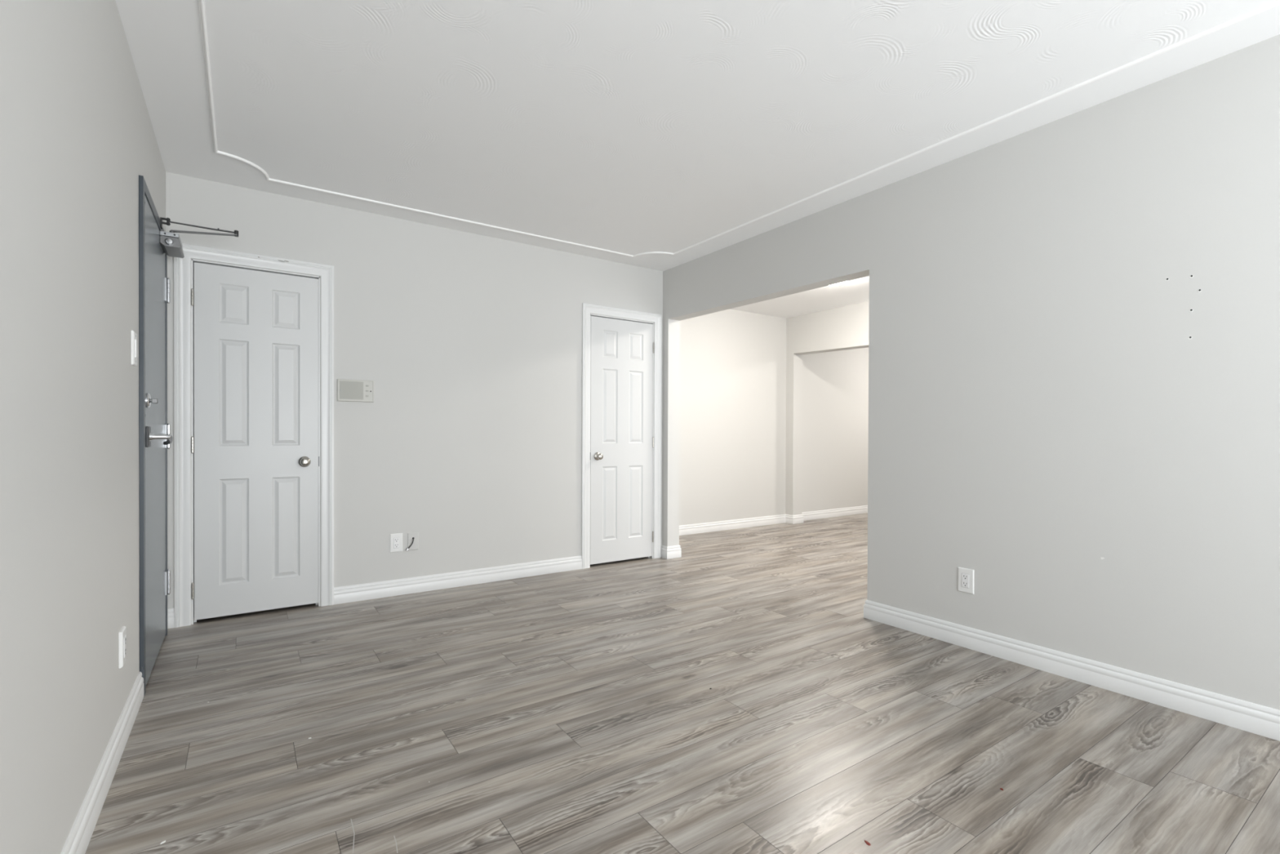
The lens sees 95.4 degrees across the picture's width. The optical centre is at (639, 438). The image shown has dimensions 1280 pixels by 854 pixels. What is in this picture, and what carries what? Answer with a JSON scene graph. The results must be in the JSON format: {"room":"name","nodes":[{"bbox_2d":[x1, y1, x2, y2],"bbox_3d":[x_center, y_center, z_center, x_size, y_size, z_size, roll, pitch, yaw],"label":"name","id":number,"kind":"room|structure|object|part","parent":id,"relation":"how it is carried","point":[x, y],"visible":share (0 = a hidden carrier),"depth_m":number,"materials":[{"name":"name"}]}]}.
{"room":"empty living room","nodes":[
{"label":"empty living room","id":0,"kind":"room"},
{"bbox_2d":[0,0,165,853],"bbox_3d":[-1.058,-0.181,0.844,0.120,2.440,7.220,0,0,-34],"label":"wall","id":1,"kind":"structure","parent":0,"point":[77,137],"depth_m":1.33,"materials":[{"name":"grey paint"}]},
{"bbox_2d":[60,666,143,853],"bbox_3d":[-0.506,0.984,0.157,0.014,0.122,5.207,0,0,-34],"label":"baseboard","id":2,"kind":"structure","parent":1,"relation":"attached to","point":[79,837],"depth_m":1.66,"materials":[{"name":"white paint"}]},
{"bbox_2d":[119,626,126,668],"bbox_3d":[-1.738,0.701,1.958,0.012,0.119,0.076,0,0,-34],"label":"wall outlet","id":3,"kind":"object","parent":1,"relation":"attached to","point":[122,633],"visible":1,"depth_m":1.93,"materials":[{"name":"white plastic"}]},
{"bbox_2d":[124,635,126,657],"bbox_3d":[-1.734,0.701,1.960,0.002,0.067,0.034,0,0,-34],"label":"receptacle","id":4,"kind":"object","parent":3,"relation":"attached to","point":[125,636],"depth_m":1.96,"materials":[{"name":"white plastic"}]},
{"bbox_2d":[131,330,137,366],"bbox_3d":[-1.887,-0.334,2.175,0.011,0.125,0.082,0,0,-34],"label":"light switch","id":5,"kind":"object","parent":1,"relation":"attached to","point":[134,335],"visible":1,"depth_m":2.15,"materials":[{"name":"white plastic"}]},
{"bbox_2d":[138,175,167,696],"bbox_3d":[-2.266,-0.008,2.634,0.124,2.062,0.894,0,0,-34],"label":"trim","id":6,"kind":"structure","parent":1,"relation":"attached to","point":[143,188],"depth_m":2.31,"materials":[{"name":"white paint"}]},
{"bbox_2d":[144,194,238,686],"bbox_3d":[-2.118,-0.027,2.757,0.355,2.080,0.822,0,0,-34],"label":"door","id":7,"kind":"structure","parent":1,"relation":"in","point":[158,243],"depth_m":2.67,"materials":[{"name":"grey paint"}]},
{"bbox_3d":[-2.037,-0.006,2.412,0.010,0.086,0.072,0,0,-34],"label":"lever handle","id":8,"kind":"part","parent":7,"relation":"part of","materials":[{"name":"metal"}]},
{"bbox_3d":[-2.018,0.006,2.491,0.031,0.046,0.126,0,0,-41],"label":"lever","id":9,"kind":"part","parent":7,"relation":"part of","materials":[{"name":"silver metal"}]},
{"bbox_3d":[-2.194,-1.018,2.930,0.276,0.059,0.020,0,0,-30],"label":"arm","id":10,"kind":"part","parent":7,"relation":"part of","materials":[{"name":"grey metal"}]},
{"bbox_2d":[165,172,662,624],"bbox_3d":[-1.204,-0.202,4.092,3.302,2.440,0.110,0,0,-34],"label":"wall","id":11,"kind":"structure","parent":0,"point":[468,442],"depth_m":3.91,"materials":[{"name":"grey paint"}]},
{"bbox_2d":[167,608,173,628],"bbox_3d":[-2.522,0.968,3.127,0.034,0.102,0.014,0,0,-34],"label":"baseboard","id":12,"kind":"structure","parent":11,"relation":"attached to","point":[170,611],"depth_m":3.12,"materials":[{"name":"white paint"}]},
{"bbox_2d":[173,243,333,627],"bbox_3d":[-2.219,-0.016,3.389,0.765,2.068,0.129,0,0,-34],"label":"trim","id":13,"kind":"structure","parent":11,"relation":"attached to","point":[182,280],"depth_m":3.22,"materials":[{"name":"white paint"}]},
{"bbox_2d":[191,262,319,620],"bbox_3d":[-2.188,0.019,3.341,0.614,1.958,0.093,0,0,-34],"label":"door","id":14,"kind":"structure","parent":11,"relation":"in","point":[256,458],"depth_m":3.34,"materials":[{"name":"white paint"}]},
{"bbox_3d":[-1.984,0.141,3.448,0.052,0.052,0.037,0,0,-34],"label":"knob","id":15,"kind":"part","parent":14,"relation":"part of","materials":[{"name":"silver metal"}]},
{"bbox_2d":[337,378,373,402],"bbox_3d":[-1.771,-0.295,3.628,0.206,0.136,0.015,0,0,-34],"label":"intercom panel","id":16,"kind":"object","parent":11,"relation":"attached to","point":[348,390],"visible":1,"depth_m":3.62,"materials":[{"name":"beige plastic"}]},
{"bbox_2d":[339,381,363,399],"bbox_3d":[-1.789,-0.296,3.610,0.134,0.110,0.002,0,0,-34],"label":"speaker grille","id":17,"kind":"object","parent":16,"relation":"attached to","point":[348,389],"depth_m":3.61,"materials":[{"name":"beige plastic"}]},
{"bbox_2d":[390,533,402,552],"bbox_3d":[-1.578,0.678,3.773,0.077,0.120,0.008,0,0,-34],"label":"wall outlet","id":18,"kind":"object","parent":11,"relation":"attached to","point":[396,540],"visible":1,"depth_m":3.77,"materials":[{"name":"white plastic"}]},
{"bbox_2d":[393,537,399,548],"bbox_3d":[-1.577,0.678,3.771,0.034,0.067,0.002,0,0,-34],"label":"receptacle","id":19,"kind":"object","parent":18,"relation":"attached to","point":[396,540],"depth_m":3.77,"materials":[{"name":"white plastic"}]},
{"bbox_2d":[406,532,418,551],"bbox_3d":[-1.493,0.679,3.818,0.083,0.114,0.029,0,0,-34],"label":"cable wall plate","id":20,"kind":"object","parent":11,"relation":"attached to","point":[413,537],"visible":1,"depth_m":3.83,"materials":[{"name":"grey paint"}]},
{"bbox_2d":[333,555,582,604],"bbox_3d":[-1.166,0.967,4.053,1.722,0.102,0.014,0,0,-34],"label":"baseboard","id":21,"kind":"structure","parent":11,"relation":"attached to","point":[354,593],"depth_m":3.96,"materials":[{"name":"white paint"}]},
{"bbox_2d":[581,302,662,568],"bbox_3d":[-0.167,-0.016,4.790,0.762,2.067,0.128,0,0,-34],"label":"trim","id":22,"kind":"structure","parent":11,"relation":"attached to","point":[587,308],"depth_m":4.59,"materials":[{"name":"white paint"}]},
{"bbox_2d":[590,315,653,564],"bbox_3d":[-0.133,0.018,4.745,0.614,1.958,0.093,0,0,-34],"label":"door","id":23,"kind":"structure","parent":11,"relation":"in","point":[622,351],"depth_m":4.74,"materials":[{"name":"white paint"}]},
{"bbox_3d":[-0.315,0.144,4.587,0.052,0.052,0.037,0,0,-34],"label":"knob","id":24,"kind":"part","parent":23,"relation":"part of","materials":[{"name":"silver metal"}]},
{"bbox_2d":[84,512,1279,853],"bbox_3d":[2.675,1.086,3.464,9.240,0.100,7.320,0,0,-34],"label":"floor","id":25,"kind":"structure","parent":0,"point":[574,711],"depth_m":2.03,"materials":[{"name":"grey laminate"}]},
{"bbox_2d":[115,0,1279,318],"bbox_3d":[2.685,-1.454,3.449,9.240,0.100,7.320,0,0,-34],"label":"ceiling","id":26,"kind":"structure","parent":0,"point":[633,127],"depth_m":2.39,"materials":[{"name":"white paint"}]},
{"bbox_2d":[198,0,1279,257],"bbox_3d":[0.579,-1.394,1.484,2.866,0.011,5.770,0,0,-34],"label":"trim","id":27,"kind":"structure","parent":26,"relation":"attached to","point":[201,2],"depth_m":2.64,"materials":[{"name":"white paint"}]},
{"bbox_2d":[830,280,848,285],"bbox_3d":[1.682,-1.373,5.041,0.310,0.088,0.310,0,0,-34],"label":"ceiling lamp","id":28,"kind":"object","parent":26,"relation":"attached to","point":[840,283],"visible":0.14,"depth_m":5.04,"materials":[{"name":"white glass"}]},
{"bbox_2d":[679,308,868,525],"bbox_3d":[2.128,-0.210,7.303,5.573,2.440,0.143,0,0,-34],"label":"wall","id":29,"kind":"structure","parent":0,"point":[732,419],"depth_m":6.68,"materials":[{"name":"grey paint"}]},
{"bbox_2d":[679,514,804,535],"bbox_3d":[0.909,0.961,6.319,2.449,0.102,0.126,0,0,-34],"label":"baseboard","id":30,"kind":"structure","parent":29,"relation":"attached to","point":[696,528],"depth_m":6.52,"materials":[{"name":"white paint"}]},
{"bbox_2d":[785,301,869,515],"bbox_3d":[3.209,-0.191,4.954,0.162,2.440,4.957,0,0,-34],"label":"wall","id":31,"kind":"structure","parent":0,"point":[844,327],"depth_m":6.82,"materials":[{"name":"grey paint"}]},
{"bbox_2d":[801,505,867,520],"bbox_3d":[4.567,0.977,5.891,3.138,0.102,4.957,0,0,-34],"label":"baseboard","id":32,"kind":"structure","parent":31,"relation":"attached to","point":[818,514],"depth_m":7.46,"materials":[{"name":"white paint"}]},
{"bbox_2d":[662,34,1279,710],"bbox_3d":[1.770,-0.183,2.774,0.127,2.440,7.220,0,0,-34],"label":"wall","id":33,"kind":"structure","parent":0,"point":[1074,318],"depth_m":2.50,"materials":[{"name":"grey paint"}]},
{"bbox_2d":[661,545,681,559],"bbox_3d":[0.051,0.964,5.294,0.153,0.102,0.851,0,0,-34],"label":"baseboard","id":34,"kind":"structure","parent":33,"relation":"attached to","point":[675,551],"depth_m":4.94,"materials":[{"name":"white paint"}]},
{"bbox_2d":[957,566,973,594],"bbox_3d":[1.615,0.706,2.886,0.008,0.120,0.077,0,0,-34],"label":"wall outlet","id":35,"kind":"object","parent":33,"relation":"attached to","point":[965,575],"visible":1,"depth_m":2.88,"materials":[{"name":"white plastic"}]},
{"bbox_2d":[961,573,968,587],"bbox_3d":[1.613,0.706,2.885,0.002,0.067,0.034,0,0,-34],"label":"receptacle","id":36,"kind":"object","parent":35,"relation":"attached to","point":[965,576],"depth_m":2.88,"materials":[{"name":"white plastic"}]},
{"bbox_2d":[863,600,1279,741],"bbox_3d":[2.542,0.996,1.646,0.153,0.102,4.229,0,0,-34],"label":"baseboard","id":37,"kind":"structure","parent":33,"relation":"attached to","point":[1259,719],"depth_m":2.43,"materials":[{"name":"white paint"}]}
]}

